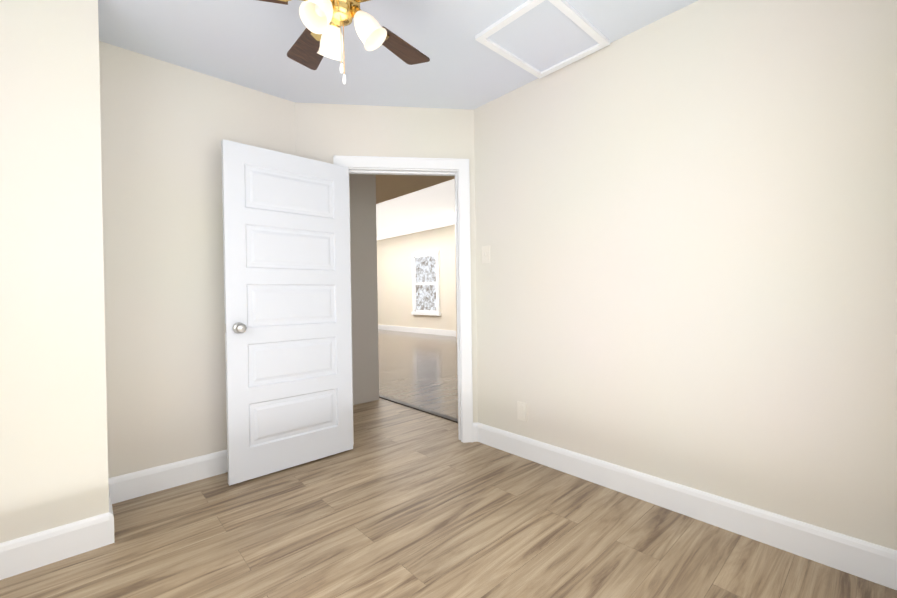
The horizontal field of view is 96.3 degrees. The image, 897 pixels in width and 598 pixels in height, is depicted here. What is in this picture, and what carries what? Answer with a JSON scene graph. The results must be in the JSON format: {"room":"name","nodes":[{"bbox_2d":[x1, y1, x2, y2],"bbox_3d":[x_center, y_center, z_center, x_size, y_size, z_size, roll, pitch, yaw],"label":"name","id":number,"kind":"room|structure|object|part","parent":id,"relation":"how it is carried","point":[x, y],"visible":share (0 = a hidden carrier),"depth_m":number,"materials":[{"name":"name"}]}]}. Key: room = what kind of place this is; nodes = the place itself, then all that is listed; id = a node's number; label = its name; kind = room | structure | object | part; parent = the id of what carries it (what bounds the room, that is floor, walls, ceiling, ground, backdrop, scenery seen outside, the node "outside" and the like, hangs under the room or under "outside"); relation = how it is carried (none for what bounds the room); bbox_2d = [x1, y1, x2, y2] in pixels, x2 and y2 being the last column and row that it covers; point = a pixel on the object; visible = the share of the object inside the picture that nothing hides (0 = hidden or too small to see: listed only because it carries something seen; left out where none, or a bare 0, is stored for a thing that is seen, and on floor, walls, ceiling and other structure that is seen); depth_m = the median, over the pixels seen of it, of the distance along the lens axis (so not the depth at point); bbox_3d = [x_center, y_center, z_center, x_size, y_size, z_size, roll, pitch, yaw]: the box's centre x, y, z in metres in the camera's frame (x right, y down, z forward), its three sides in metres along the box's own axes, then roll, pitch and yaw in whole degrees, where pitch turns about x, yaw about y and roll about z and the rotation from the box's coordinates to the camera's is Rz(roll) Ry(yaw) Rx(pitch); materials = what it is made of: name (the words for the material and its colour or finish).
{"room":"empty bedroom","nodes":[
{"label":"empty bedroom","id":0,"kind":"room"},
{"bbox_2d":[0,0,108,542],"bbox_3d":[-2.113,-0.130,1.627,1.075,2.500,0.458,-1,1,-42],"label":"wall","id":1,"kind":"structure","parent":0,"point":[53,441],"depth_m":1.71,"materials":[{"name":"paint"}]},
{"bbox_2d":[0,512,109,579],"bbox_3d":[-1.863,1.048,1.530,0.875,0.140,0.016,-1,1,-42],"label":"baseboard","id":2,"kind":"structure","parent":1,"relation":"attached to","point":[20,555],"depth_m":1.70,"materials":[{"name":"white wood"}]},
{"bbox_2d":[108,484,114,543],"bbox_3d":[-1.688,1.041,2.000,0.016,0.140,0.474,-1,1,-42],"label":"baseboard","id":3,"kind":"structure","parent":1,"relation":"attached to","point":[111,519],"depth_m":1.83,"materials":[{"name":"white wood"}]},
{"bbox_2d":[99,41,295,477],"bbox_3d":[-1.898,-0.138,2.216,2.187,2.500,0.120,-1,1,-42],"label":"wall","id":4,"kind":"structure","parent":0,"point":[167,128],"depth_m":2.36,"materials":[{"name":"paint"}]},
{"bbox_2d":[108,450,227,503],"bbox_3d":[-1.455,1.033,2.524,1.069,0.140,0.016,-1,1,-42],"label":"baseboard","id":5,"kind":"structure","parent":4,"relation":"attached to","point":[128,486],"depth_m":2.34,"materials":[{"name":"white wood"}]},
{"bbox_2d":[349,174,378,404],"bbox_3d":[-1.665,-0.152,3.555,2.340,2.500,0.120,-1,1,-42],"label":"wall","id":6,"kind":"structure","parent":0,"point":[364,292],"depth_m":4.19,"materials":[{"name":"beige paint"}]},
{"bbox_2d":[295,102,459,163],"bbox_3d":[-0.517,-0.164,3.010,1.225,2.500,0.120,-1,0,-7],"label":"wall","id":7,"kind":"structure","parent":0,"point":[388,131],"depth_m":2.94,"materials":[{"name":"paint"}]},
{"bbox_2d":[221,139,352,485],"bbox_3d":[-1.009,0.075,2.624,0.805,2.018,0.177,-1,1,-42],"label":"door","id":8,"kind":"structure","parent":7,"relation":"in","point":[287,288],"depth_m":2.57,"materials":[{"name":"white wood"}]},
{"bbox_3d":[-1.257,0.172,2.397,0.066,0.066,0.177,-1,1,-42],"label":"knob","id":9,"kind":"part","parent":8,"relation":"part of","materials":[{"name":"silver metal"}]},
{"bbox_2d":[334,155,468,159],"bbox_3d":[-0.337,-1.033,2.951,0.987,0.010,0.026,-1,0,-7],"label":"band","id":10,"kind":"object","parent":7,"relation":"attached to","point":[400,157],"visible":0.64,"depth_m":2.94,"materials":[{"name":"white wood"}]},
{"bbox_2d":[349,168,457,175],"bbox_3d":[-0.344,-0.962,3.025,0.815,0.020,0.128,-1,0,-7],"label":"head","id":11,"kind":"object","parent":7,"relation":"attached to","point":[401,170],"visible":0.43,"depth_m":2.98},
{"bbox_2d":[349,171,454,175],"bbox_3d":[-0.344,-0.946,3.022,0.815,0.012,0.035,-1,0,-7],"label":"door frame","id":12,"kind":"object","parent":11,"relation":"attached to","point":[401,173],"visible":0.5,"depth_m":3.01,"materials":[{"name":"white wood"}]},
{"bbox_2d":[335,157,471,442],"bbox_3d":[-0.329,0.025,3.025,0.975,2.115,0.144,-1,0,-7],"label":"door frame","id":13,"kind":"structure","parent":7,"relation":"attached to","point":[465,304],"depth_m":3.00,"materials":[{"name":"white wood"}]},
{"bbox_3d":[-0.337,-0.996,2.955,0.831,0.072,0.020,-1,0,-7],"label":"room door casing trim","id":14,"kind":"part","parent":13,"relation":"part of","materials":[{"name":"white wood"}]},
{"bbox_2d":[98,0,697,109],"bbox_3d":[-1.161,-1.454,2.869,4.200,0.100,6.320,-1,1,-42],"label":"ceiling","id":15,"kind":"structure","parent":0,"point":[247,43],"depth_m":2.21,"materials":[{"name":"paint"}]},
{"bbox_2d":[258,0,429,84],"bbox_3d":[-0.431,-1.128,1.591,0.973,0.552,0.956,-1,1,-42],"label":"fan","id":16,"kind":"object","parent":15,"relation":"hanging from","point":[319,38],"visible":1,"depth_m":1.61,"materials":[{"name":"brown wood"}]},
{"bbox_3d":[-0.414,-0.989,1.570,0.034,0.201,0.040,-1,1,-42],"label":"chain","id":17,"kind":"part","parent":16,"relation":"part of","materials":[{"name":"gold metal"}]},
{"bbox_2d":[475,0,609,78],"bbox_3d":[0.519,-1.412,2.194,0.595,0.020,0.465,-1,1,-42],"label":"trim","id":18,"kind":"structure","parent":15,"relation":"attached to","point":[567,9],"depth_m":2.13,"materials":[{"name":"white"}]},
{"bbox_2d":[488,0,597,71],"bbox_3d":[0.519,-1.419,2.194,0.519,0.006,0.389,-1,1,-42],"label":"panel","id":19,"kind":"object","parent":15,"relation":"attached to","point":[544,35],"visible":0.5,"depth_m":2.18,"materials":[{"name":"paint"}]},
{"bbox_2d":[376,179,454,236],"bbox_3d":[-0.368,-2.112,8.356,4.400,0.100,13.300,-1,1,-42],"label":"ceiling","id":20,"kind":"structure","parent":0,"point":[432,205],"depth_m":9.32,"materials":[{"name":"white paint"}]},
{"bbox_2d":[376,175,454,203],"bbox_3d":[-1.049,-1.393,4.341,2.050,0.049,3.900,-1,1,-42],"label":"ceiling","id":21,"kind":"structure","parent":0,"point":[389,187],"depth_m":4.83,"materials":[{"name":"brown paint"}]},
{"bbox_2d":[377,225,455,330],"bbox_3d":[1.204,-0.547,9.788,0.200,3.100,13.300,-1,1,-42],"label":"wall","id":22,"kind":"structure","parent":0,"point":[394,274],"depth_m":12.26,"materials":[{"name":"beige paint"}]},
{"bbox_2d":[377,220,454,239],"bbox_3d":[1.079,-2.045,9.680,0.080,0.100,12.900,-1,1,-42],"label":"crown molding","id":23,"kind":"structure","parent":22,"relation":"attached to","point":[438,225],"depth_m":11.79,"materials":[{"name":"white wood"}]},
{"bbox_2d":[378,325,455,336],"bbox_3d":[1.144,0.925,9.726,0.020,0.160,12.900,-1,1,-42],"label":"baseboard","id":24,"kind":"structure","parent":22,"relation":"attached to","point":[422,330],"depth_m":11.90,"materials":[{"name":"white wood"}]},
{"bbox_2d":[411,250,440,315],"bbox_3d":[-0.676,-0.446,11.645,0.070,1.820,1.260,-1,1,-42],"label":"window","id":25,"kind":"structure","parent":22,"relation":"in","point":[425,284],"depth_m":11.64,"materials":[{"name":"white"}]},
{"bbox_3d":[-0.654,-0.451,11.665,0.007,1.550,0.940,-1,1,-42],"label":"panel","id":26,"kind":"part","parent":25,"relation":"part of","materials":[{"name":"white glass"}]},
{"bbox_2d":[0,329,896,597],"bbox_3d":[-1.569,1.090,7.229,9.400,0.050,13.320,-1,1,-42],"label":"floor","id":27,"kind":"structure","parent":0,"point":[399,501],"depth_m":1.84,"materials":[{"name":"brown wood"}]},
{"bbox_2d":[379,394,457,422],"bbox_3d":[-0.944,1.078,4.642,0.060,0.020,3.980,-1,1,-42],"label":"threshold","id":28,"kind":"object","parent":27,"relation":"on","point":[453,419],"depth_m":3.90,"materials":[{"name":"brown"}]},
{"bbox_2d":[454,210,456,342],"bbox_3d":[0.561,-0.536,9.639,0.950,3.100,0.150,-1,1,-42],"label":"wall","id":29,"kind":"structure","parent":0,"point":[455,282],"depth_m":9.37,"materials":[{"name":"white paint"}]},
{"bbox_2d":[459,109,477,422],"bbox_3d":[0.146,-0.174,3.088,0.110,2.500,0.120,-1,0,-7],"label":"wall","id":30,"kind":"structure","parent":0,"point":[466,121],"depth_m":3.03,"materials":[{"name":"paint"}]},
{"bbox_2d":[455,173,460,439],"bbox_3d":[0.069,0.059,3.078,0.012,2.035,0.035,-1,0,-7],"label":"door frame","id":31,"kind":"object","parent":30,"relation":"attached to","point":[457,306],"visible":0.93,"depth_m":3.06,"materials":[{"name":"white wood"}]},
{"bbox_2d":[468,160,472,441],"bbox_3d":[0.163,0.015,3.017,0.010,2.121,0.026,-1,0,-7],"label":"trim band","id":32,"kind":"object","parent":30,"relation":"attached to","point":[470,301],"visible":0.86,"depth_m":3.00,"materials":[{"name":"white wood"}]},
{"bbox_2d":[473,423,477,441],"bbox_3d":[0.210,1.005,3.035,0.056,0.140,0.016,-1,0,-7],"label":"baseboard","id":33,"kind":"structure","parent":30,"relation":"attached to","point":[475,436],"depth_m":3.03,"materials":[{"name":"white wood"}]},
{"bbox_2d":[474,0,896,549],"bbox_3d":[1.015,-0.180,2.308,0.210,2.500,2.162,-1,1,-42],"label":"wall","id":34,"kind":"structure","parent":0,"point":[686,224],"depth_m":1.90,"materials":[{"name":"paint"}]},
{"bbox_2d":[482,246,489,263],"bbox_3d":[0.272,-0.325,2.949,0.016,0.125,0.078,-1,1,-42],"label":"switch plate","id":35,"kind":"object","parent":34,"relation":"attached to","point":[485,254],"visible":1,"depth_m":2.94,"materials":[{"name":"white plastic"}]},
{"bbox_2d":[517,401,526,421],"bbox_3d":[0.499,0.764,2.732,0.009,0.125,0.078,-1,1,-42],"label":"electrical outlet plate","id":36,"kind":"object","parent":34,"relation":"attached to","point":[522,411],"visible":1,"depth_m":2.73,"materials":[{"name":"white plastic"}]},
{"bbox_2d":[477,422,896,589],"bbox_3d":[0.945,1.001,2.246,0.016,0.140,2.174,-1,1,-42],"label":"baseboard","id":37,"kind":"structure","parent":34,"relation":"attached to","point":[869,561],"depth_m":1.87,"materials":[{"name":"white wood"}]},
{"bbox_3d":[-0.744,0.062,2.985,0.091,2.055,0.116,-1,1,-42],"label":"door frame","id":38,"kind":"structure","parent":0,"visible":0},
{"bbox_2d":[349,183,353,444],"bbox_3d":[-0.728,0.071,2.984,0.012,2.035,0.035,-1,0,-7],"label":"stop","id":39,"kind":"object","parent":38,"relation":"attached to","point":[351,309],"visible":0.29,"depth_m":2.98,"materials":[{"name":"white wood"}]}
]}

